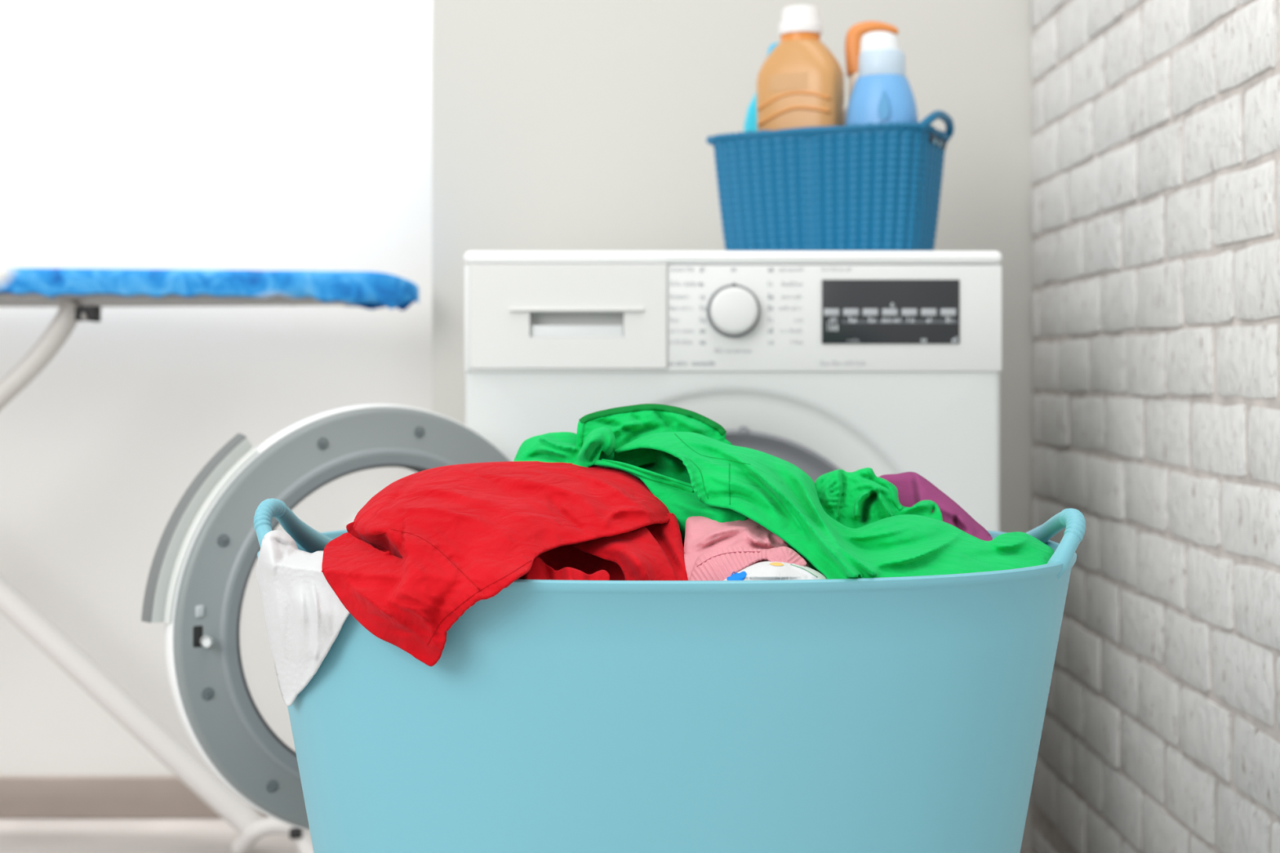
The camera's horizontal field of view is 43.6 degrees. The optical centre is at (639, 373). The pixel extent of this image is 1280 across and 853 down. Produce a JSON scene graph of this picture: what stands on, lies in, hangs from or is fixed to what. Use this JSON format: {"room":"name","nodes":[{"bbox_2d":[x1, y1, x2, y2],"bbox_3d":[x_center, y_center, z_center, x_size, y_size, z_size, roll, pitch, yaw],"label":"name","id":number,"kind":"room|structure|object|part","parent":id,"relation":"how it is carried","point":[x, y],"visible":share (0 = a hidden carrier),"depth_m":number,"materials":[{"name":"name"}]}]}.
{"room":"laundry room","nodes":[
{"label":"laundry room","id":0,"kind":"room"},
{"bbox_2d":[0,0,431,776],"bbox_3d":[-1.456,-0.587,2.687,2.288,2.600,0.227,0,0,0],"label":"wall","id":1,"kind":"structure","parent":0,"point":[228,135],"depth_m":2.57,"materials":[{"name":"white paint"}]},
{"bbox_2d":[0,776,269,818],"bbox_3d":[-1.456,0.680,2.565,2.287,0.066,0.016,0,0,0],"label":"baseboard","id":2,"kind":"structure","parent":1,"relation":"attached to","point":[20,797],"depth_m":2.56,"materials":[{"name":"paint"}]},
{"bbox_2d":[0,818,1035,852],"bbox_3d":[-0.925,0.743,1.100,3.350,0.060,3.400,0,0,0],"label":"floor","id":3,"kind":"structure","parent":0,"point":[16,835],"depth_m":2.46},
{"bbox_2d":[0,267,418,852],"bbox_3d":[-0.940,0.285,2.310,1.241,0.854,0.310,0,0,0],"label":"ironing board","id":4,"kind":"object","parent":3,"relation":"on","point":[80,295],"visible":0.97,"depth_m":2.24,"materials":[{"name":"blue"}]},
{"bbox_3d":[-1.169,0.302,2.240,0.783,0.819,0.030,0,0,0],"label":"leg","id":5,"kind":"part","parent":4,"relation":"part of","materials":[{"name":"white metal"}]},
{"bbox_3d":[-1.029,0.292,2.370,0.958,0.807,0.040,0,0,0],"label":"leg","id":6,"kind":"part","parent":4,"relation":"part of","materials":[{"name":"white metal"}]},
{"bbox_3d":[-0.990,-0.105,2.310,1.140,0.007,0.286,0,0,0],"label":"board plate","id":7,"kind":"part","parent":4,"relation":"part of","materials":[{"name":"grey"}]},
{"bbox_2d":[141,250,1002,831],"bbox_3d":[-0.036,0.288,1.925,0.883,0.850,0.820,0,0,0],"label":"washing machine","id":8,"kind":"object","parent":3,"relation":"on","point":[820,362],"visible":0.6,"depth_m":1.78,"materials":[{"name":"white metal"}]},
{"bbox_3d":[-0.265,0.254,1.649,0.437,0.437,0.027,0,0,-35],"label":"door","id":9,"kind":"part","parent":8,"relation":"part of","materials":[{"name":"grey plastic"}]},
{"bbox_3d":[-0.080,-0.063,1.782,0.221,0.118,0.006,0,0,0],"label":"detergent drawer","id":10,"kind":"part","parent":8,"relation":"part of","materials":[{"name":"white plastic"}]},
{"bbox_3d":[0.104,0.341,1.793,0.601,0.684,0.012,0,0,0],"label":"panel","id":11,"kind":"part","parent":8,"relation":"part of","materials":[{"name":"white metal"}]},
{"bbox_3d":[0.104,-0.129,2.059,0.602,0.015,0.552,0,0,0],"label":"plate","id":12,"kind":"part","parent":8,"relation":"part of","materials":[{"name":"white plastic"}]},
{"bbox_3d":[0.104,-0.061,1.835,0.600,0.120,0.104,0,0,0],"label":"control panel","id":13,"kind":"part","parent":8,"relation":"part of","materials":[{"name":"white plastic"}]},
{"bbox_2d":[706,110,954,250],"bbox_3d":[0.234,-0.225,1.975,0.296,0.175,0.169,0,0,24],"label":"storage basket","id":14,"kind":"object","parent":8,"relation":"on","point":[869,186],"visible":0.94,"depth_m":1.90,"materials":[{"name":"blue plastic"}]},
{"bbox_2d":[743,42,779,132],"bbox_3d":[0.162,-0.280,2.038,0.061,0.274,0.048,0,0,0],"label":"shampoo bottle","id":15,"kind":"object","parent":14,"relation":"in","point":[750,122],"visible":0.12,"depth_m":2.02,"materials":[{"name":"teal plastic"}]},
{"bbox_2d":[756,4,844,131],"bbox_3d":[0.197,-0.296,1.967,0.105,0.306,0.062,0,0,25],"label":"detergent bottle","id":16,"kind":"object","parent":14,"relation":"in","point":[800,83],"visible":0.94,"depth_m":1.94,"materials":[{"name":"brown plastic"}]},
{"bbox_2d":[844,21,898,125],"bbox_3d":[0.281,-0.291,1.992,0.073,0.296,0.048,0,0,26],"label":"spray bottle","id":17,"kind":"object","parent":14,"relation":"in","point":[854,35],"visible":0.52,"depth_m":1.99,"materials":[{"name":"orange plastic"}]},
{"bbox_2d":[845,31,918,124],"bbox_3d":[0.291,-0.276,1.927,0.087,0.266,0.067,0,0,31],"label":"bottle","id":18,"kind":"object","parent":14,"relation":"in","point":[882,91],"visible":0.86,"depth_m":1.90,"materials":[{"name":"blue plastic"}]},
{"bbox_2d":[253,498,1085,852],"bbox_3d":[0.018,0.399,1.150,0.576,0.627,0.408,0,0,0],"label":"tub","id":19,"kind":"object","parent":3,"relation":"on","point":[906,714],"visible":0.88,"depth_m":0.97,"materials":[{"name":"teal plastic"}]},
{"bbox_3d":[-0.243,0.117,1.142,0.034,0.063,0.183,0,0,0],"label":"handle","id":20,"kind":"part","parent":19,"relation":"part of","materials":[{"name":"teal plastic"}]},
{"bbox_2d":[255,530,350,706],"bbox_3d":[-0.225,0.205,1.063,0.059,0.202,0.174,0,0,-14],"label":"cloth","id":21,"kind":"object","parent":19,"relation":"hanging from","point":[304,615],"visible":0.99,"depth_m":1.03,"materials":[{"name":"fabric"}]},
{"bbox_2d":[321,461,688,666],"bbox_3d":[-0.086,0.188,1.072,0.251,0.251,0.280,0,0,0],"label":"garment","id":22,"kind":"object","parent":19,"relation":"on","point":[433,544],"visible":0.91,"depth_m":1.01,"materials":[{"name":"fabric"}]},
{"bbox_2d":[684,515,810,580],"bbox_3d":[0.070,0.205,1.048,0.083,0.226,0.173,0,0,0],"label":"garment","id":23,"kind":"object","parent":19,"relation":"in","point":[713,550],"visible":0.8,"depth_m":1.00,"materials":[{"name":"pink fabric"}]},
{"bbox_2d":[724,560,827,580],"bbox_3d":[0.081,0.215,1.005,0.070,0.200,0.101,0,0,0],"label":"garment","id":24,"kind":"object","parent":19,"relation":"in","point":[763,571],"visible":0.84,"depth_m":0.96,"materials":[{"name":"fabric"}]},
{"bbox_2d":[726,571,746,580],"bbox_3d":[0.058,0.123,0.963,0.012,0.007,0.016,0,0,0],"label":"print","id":25,"kind":"object","parent":24,"relation":"on","point":[740,575],"depth_m":0.96},
{"bbox_2d":[769,562,783,565],"bbox_3d":[0.083,0.116,0.970,0.009,0.001,0.007,0,0,0],"label":"print","id":26,"kind":"object","parent":24,"relation":"on","point":[771,563],"depth_m":0.97},
{"bbox_2d":[513,403,1053,579],"bbox_3d":[0.097,0.169,1.114,0.378,0.292,0.328,0,0,0],"label":"garment","id":27,"kind":"object","parent":19,"relation":"in","point":[844,525],"visible":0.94,"depth_m":1.09,"materials":[{"name":"fabric"}]},
{"bbox_3d":[-0.065,0.148,1.192,0.055,0.208,0.151,0,0,0],"label":"leg","id":28,"kind":"part","parent":27,"relation":"part of","materials":[{"name":"green fabric"}]},
{"bbox_3d":[0.010,0.129,1.211,0.117,0.211,0.134,0,0,0],"label":"waistband panel","id":29,"kind":"part","parent":27,"relation":"part of","materials":[{"name":"green fabric"}]},
{"bbox_3d":[0.007,0.162,1.114,0.068,0.203,0.176,0,0,-23],"label":"under panel","id":30,"kind":"part","parent":27,"relation":"part of","materials":[{"name":"green fabric"}]},
{"bbox_3d":[0.134,0.180,1.095,0.305,0.274,0.291,0,0,0],"label":"panel","id":31,"kind":"part","parent":27,"relation":"part of","materials":[{"name":"green fabric"}]},
{"bbox_3d":[0.173,0.178,1.188,0.097,0.218,0.141,0,0,0],"label":"crumpled leg","id":32,"kind":"part","parent":27,"relation":"part of","materials":[{"name":"green fabric"}]},
{"bbox_2d":[878,471,992,541],"bbox_3d":[0.214,0.191,1.208,0.088,0.233,0.151,0,0,0],"label":"garment","id":33,"kind":"object","parent":19,"relation":"in","point":[913,488],"visible":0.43,"depth_m":1.18,"materials":[{"name":"fabric"}]},
{"bbox_3d":[0.290,0.116,1.131,0.034,0.048,0.173,0,0,7],"label":"handle","id":34,"kind":"part","parent":19,"relation":"part of","materials":[{"name":"teal plastic"}]},
{"bbox_2d":[431,0,1032,848],"bbox_3d":[0.244,-0.587,2.600,1.112,2.600,0.400,0,0,0],"label":"wall","id":35,"kind":"structure","parent":0,"point":[557,125],"depth_m":2.40,"materials":[{"name":"grey paint"}]},
{"bbox_2d":[1030,0,1279,852],"bbox_3d":[0.692,-0.587,0.901,0.217,2.601,3.002,0,0,0],"label":"wall","id":36,"kind":"structure","parent":0,"point":[1155,193],"depth_m":1.81,"materials":[{"name":"white brick"}]}
]}

